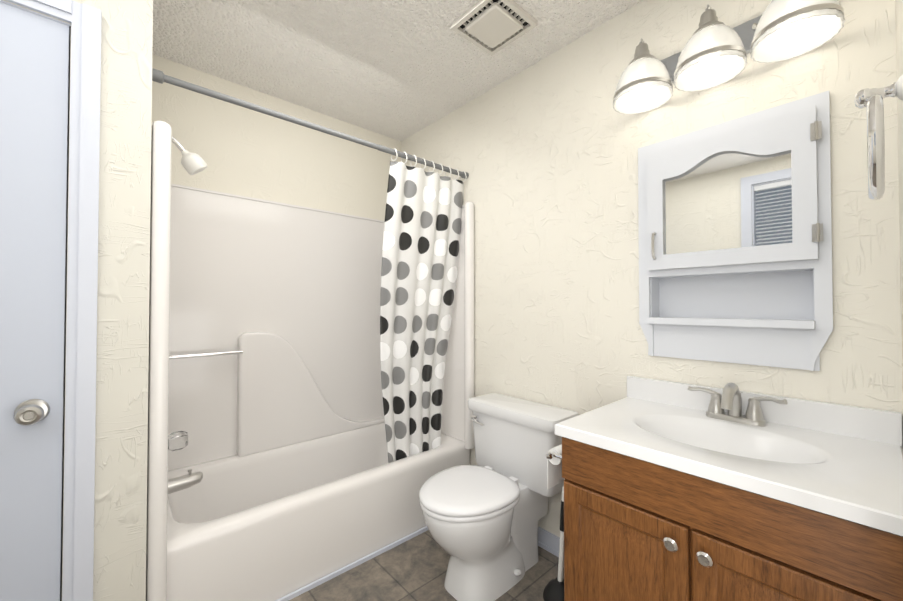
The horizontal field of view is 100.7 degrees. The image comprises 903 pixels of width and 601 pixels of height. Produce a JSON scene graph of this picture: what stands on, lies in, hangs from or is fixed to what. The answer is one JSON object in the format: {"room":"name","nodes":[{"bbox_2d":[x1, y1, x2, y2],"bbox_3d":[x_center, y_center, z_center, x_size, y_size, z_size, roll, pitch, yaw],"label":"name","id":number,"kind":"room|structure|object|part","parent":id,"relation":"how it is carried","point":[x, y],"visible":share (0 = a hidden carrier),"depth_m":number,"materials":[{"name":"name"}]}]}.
{"room":"bathroom","nodes":[
{"label":"bathroom","id":0,"kind":"room"},
{"bbox_2d":[3,0,103,600],"bbox_3d":[-1.475,-0.016,0.870,0.960,2.450,0.110,1,-1,-42],"label":"wall","id":1,"kind":"structure","parent":0,"point":[97,4],"depth_m":1.14,"materials":[{"name":"white paint"}]},
{"bbox_2d":[0,2,68,600],"bbox_3d":[-1.431,0.188,0.862,0.752,2.019,0.036,1,-1,-42],"label":"door leaf","id":2,"kind":"structure","parent":1,"relation":"in","point":[34,65],"depth_m":1.06,"materials":[{"name":"grey paint"}]},
{"bbox_2d":[14,397,63,425],"bbox_3d":[-1.161,0.312,1.052,0.094,0.068,0.092,1,-1,-42],"label":"doorknob set","id":3,"kind":"object","parent":2,"relation":"attached to","point":[30,412],"depth_m":1.02,"materials":[{"name":"silver metal"}]},
{"bbox_2d":[0,0,101,600],"bbox_3d":[-1.443,0.159,0.877,0.892,2.101,0.118,1,-1,-42],"label":"door frame","id":4,"kind":"structure","parent":1,"relation":"attached to","point":[79,401],"depth_m":1.11,"materials":[{"name":"white paint"}]},
{"bbox_2d":[95,0,152,600],"bbox_3d":[-1.298,-0.006,1.483,0.120,2.450,0.790,1,-1,-42],"label":"wall","id":5,"kind":"structure","parent":0,"point":[122,445],"depth_m":1.19,"materials":[{"name":"white paint"}]},
{"bbox_2d":[152,54,400,220],"bbox_3d":[-1.437,0.001,1.969,2.720,2.450,0.120,1,-1,-42],"label":"wall","id":6,"kind":"structure","parent":0,"point":[241,151],"depth_m":2.22,"materials":[{"name":"beige paint"}]},
{"bbox_2d":[152,0,643,140],"bbox_3d":[-0.547,-1.268,1.081,2.840,0.060,2.660,1,-1,-42],"label":"ceiling","id":7,"kind":"structure","parent":0,"point":[400,70],"depth_m":1.83,"materials":[{"name":"white paint"}]},
{"bbox_2d":[451,0,537,55],"bbox_3d":[0.187,-1.212,1.655,0.270,0.031,0.270,1,-1,-42],"label":"ceiling vent","id":8,"kind":"object","parent":7,"relation":"in","point":[491,27],"visible":1,"depth_m":1.63,"materials":[{"name":"white plastic"}]},
{"bbox_2d":[289,530,563,600],"bbox_3d":[-0.547,1.242,1.042,2.840,0.060,2.660,1,-1,-42],"label":"floor","id":9,"kind":"structure","parent":0,"point":[414,569],"depth_m":1.64,"materials":[{"name":"tile"}]},
{"bbox_2d":[146,121,473,600],"bbox_3d":[-0.684,0.247,2.021,1.515,1.960,0.794,1,-1,-42],"label":"shower","id":10,"kind":"object","parent":9,"relation":"on","point":[273,474],"visible":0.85,"depth_m":2.01,"materials":[{"name":"white plastic"}]},
{"bbox_2d":[168,431,187,450],"bbox_3d":[-1.182,0.595,1.571,0.128,0.080,0.080,1,-1,-42],"label":"handle","id":11,"kind":"object","parent":10,"relation":"in","point":[178,440],"depth_m":1.57,"materials":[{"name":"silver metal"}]},
{"bbox_2d":[168,469,202,493],"bbox_3d":[-1.162,0.768,1.586,0.180,0.081,0.058,1,-1,-42],"label":"tub spout","id":12,"kind":"object","parent":10,"relation":"in","point":[183,482],"depth_m":1.59,"materials":[{"name":"silver metal"}]},
{"bbox_2d":[146,423,469,600],"bbox_3d":[-0.690,1.037,2.017,1.514,0.380,0.773,1,-1,-42],"label":"tub","id":13,"kind":"object","parent":10,"relation":"in","point":[280,522],"depth_m":1.75,"materials":[{"name":"white ceramic"}]},
{"bbox_3d":[-0.768,0.520,2.401,1.065,0.674,0.060,1,-1,-42],"label":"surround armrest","id":14,"kind":"part","parent":10,"relation":"part of","materials":[{"name":"white plastic"}]},
{"bbox_2d":[419,393,578,600],"bbox_3d":[0.161,0.863,1.673,0.687,0.717,0.534,1,-1,-42],"label":"toilet","id":15,"kind":"object","parent":9,"relation":"on","point":[486,514],"visible":0.98,"depth_m":1.61,"materials":[{"name":"white ceramic"}]},
{"bbox_3d":[0.070,0.809,1.593,0.444,0.058,0.384,1,-1,-42],"label":"seat","id":16,"kind":"part","parent":15,"relation":"part of","materials":[{"name":"white plastic"}]},
{"bbox_3d":[0.133,0.599,1.876,0.045,0.028,0.116,1,-1,-42],"label":"handle","id":17,"kind":"part","parent":15,"relation":"part of","materials":[{"name":"silver metal"}]},
{"bbox_3d":[0.333,0.680,1.829,0.226,0.345,0.534,1,-1,-42],"label":"tank","id":18,"kind":"part","parent":15,"relation":"part of","materials":[{"name":"white ceramic"}]},
{"bbox_2d":[543,486,563,600],"bbox_3d":[0.444,0.992,1.535,0.136,0.456,0.136,1,-1,-42],"label":"plunger","id":19,"kind":"object","parent":9,"relation":"on","point":[553,589],"visible":0.75,"depth_m":1.52,"materials":[{"name":"black rubber"}]},
{"bbox_2d":[546,376,902,600],"bbox_3d":[0.746,0.738,1.119,0.574,0.951,0.795,1,-1,-42],"label":"bathroom vanity","id":20,"kind":"object","parent":9,"relation":"on","point":[679,491],"visible":1,"depth_m":0.96,"materials":[{"name":"brown wood"}]},
{"bbox_2d":[687,382,787,426],"bbox_3d":[0.895,0.328,1.200,0.145,0.129,0.265,1,-1,-42],"label":"faucet","id":21,"kind":"object","parent":20,"relation":"on","point":[731,400],"depth_m":1.21,"materials":[{"name":"silver metal"}]},
{"bbox_2d":[401,0,902,536],"bbox_3d":[0.468,0.001,1.967,0.120,2.450,2.660,1,-1,-42],"label":"wall","id":22,"kind":"structure","parent":0,"point":[543,154],"depth_m":1.63,"materials":[{"name":"white paint"}]},
{"bbox_2d":[152,68,468,462],"bbox_3d":[-0.491,0.041,1.809,1.516,1.676,0.107,1,-1,-42],"label":"shower rod","id":23,"kind":"object","parent":22,"relation":"attached to","point":[421,239],"visible":0.94,"depth_m":2.06,"materials":[{"name":"grey fabric"}]},
{"bbox_2d":[380,161,463,462],"bbox_3d":[-0.149,0.079,2.123,0.573,1.610,0.094,1,-1,-42],"label":"shower curtain","id":24,"kind":"object","parent":23,"relation":"hanging from","point":[422,234],"depth_m":2.10,"materials":[{"name":"white fabric"}]},
{"bbox_2d":[538,526,559,556],"bbox_3d":[0.433,1.183,1.883,0.018,0.085,0.948,1,-1,-42],"label":"baseboard","id":25,"kind":"structure","parent":22,"relation":"attached to","point":[548,541],"depth_m":1.83,"materials":[{"name":"white paint"}]},
{"bbox_2d":[613,0,845,113],"bbox_3d":[0.872,-0.882,1.269,0.218,0.240,0.637,1,-1,-42],"label":"sconce","id":26,"kind":"object","parent":22,"relation":"attached to","point":[714,52],"visible":1,"depth_m":1.22,"materials":[{"name":"white glass"}]},
{"bbox_3d":[0.946,-0.890,1.335,0.019,0.100,0.590,1,-1,-42],"label":"plate","id":27,"kind":"part","parent":26,"relation":"part of","materials":[{"name":"silver metal"}]},
{"bbox_2d":[638,91,832,370],"bbox_3d":[0.964,-0.203,1.333,0.156,0.840,0.550,1,-1,-42],"label":"upper cabinet","id":28,"kind":"object","parent":22,"relation":"attached to","point":[735,238],"visible":0.98,"depth_m":1.28,"materials":[{"name":"white wood"}]},
{"bbox_2d":[664,151,791,254],"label":"mirror","id":29,"kind":"object","parent":28,"relation":"attached to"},
{"bbox_3d":[0.939,-0.353,1.305,0.020,0.462,0.480,1,-1,-42],"label":"door","id":30,"kind":"part","parent":28,"relation":"part of","materials":[{"name":"white"}]},
{"bbox_2d":[895,0,902,393],"bbox_3d":[0.299,-0.027,0.114,2.600,2.450,0.120,1,-1,-42],"label":"wall","id":31,"kind":"structure","parent":0,"point":[899,32],"depth_m":0.96,"materials":[{"name":"white paint"}]},
{"bbox_2d":[855,74,902,199],"bbox_3d":[0.757,-0.285,0.655,0.154,0.212,0.069,1,-1,-42],"label":"towel ring","id":32,"kind":"object","parent":31,"relation":"attached to","point":[871,99],"visible":1,"depth_m":0.63,"materials":[{"name":"silver metal"}]}
]}

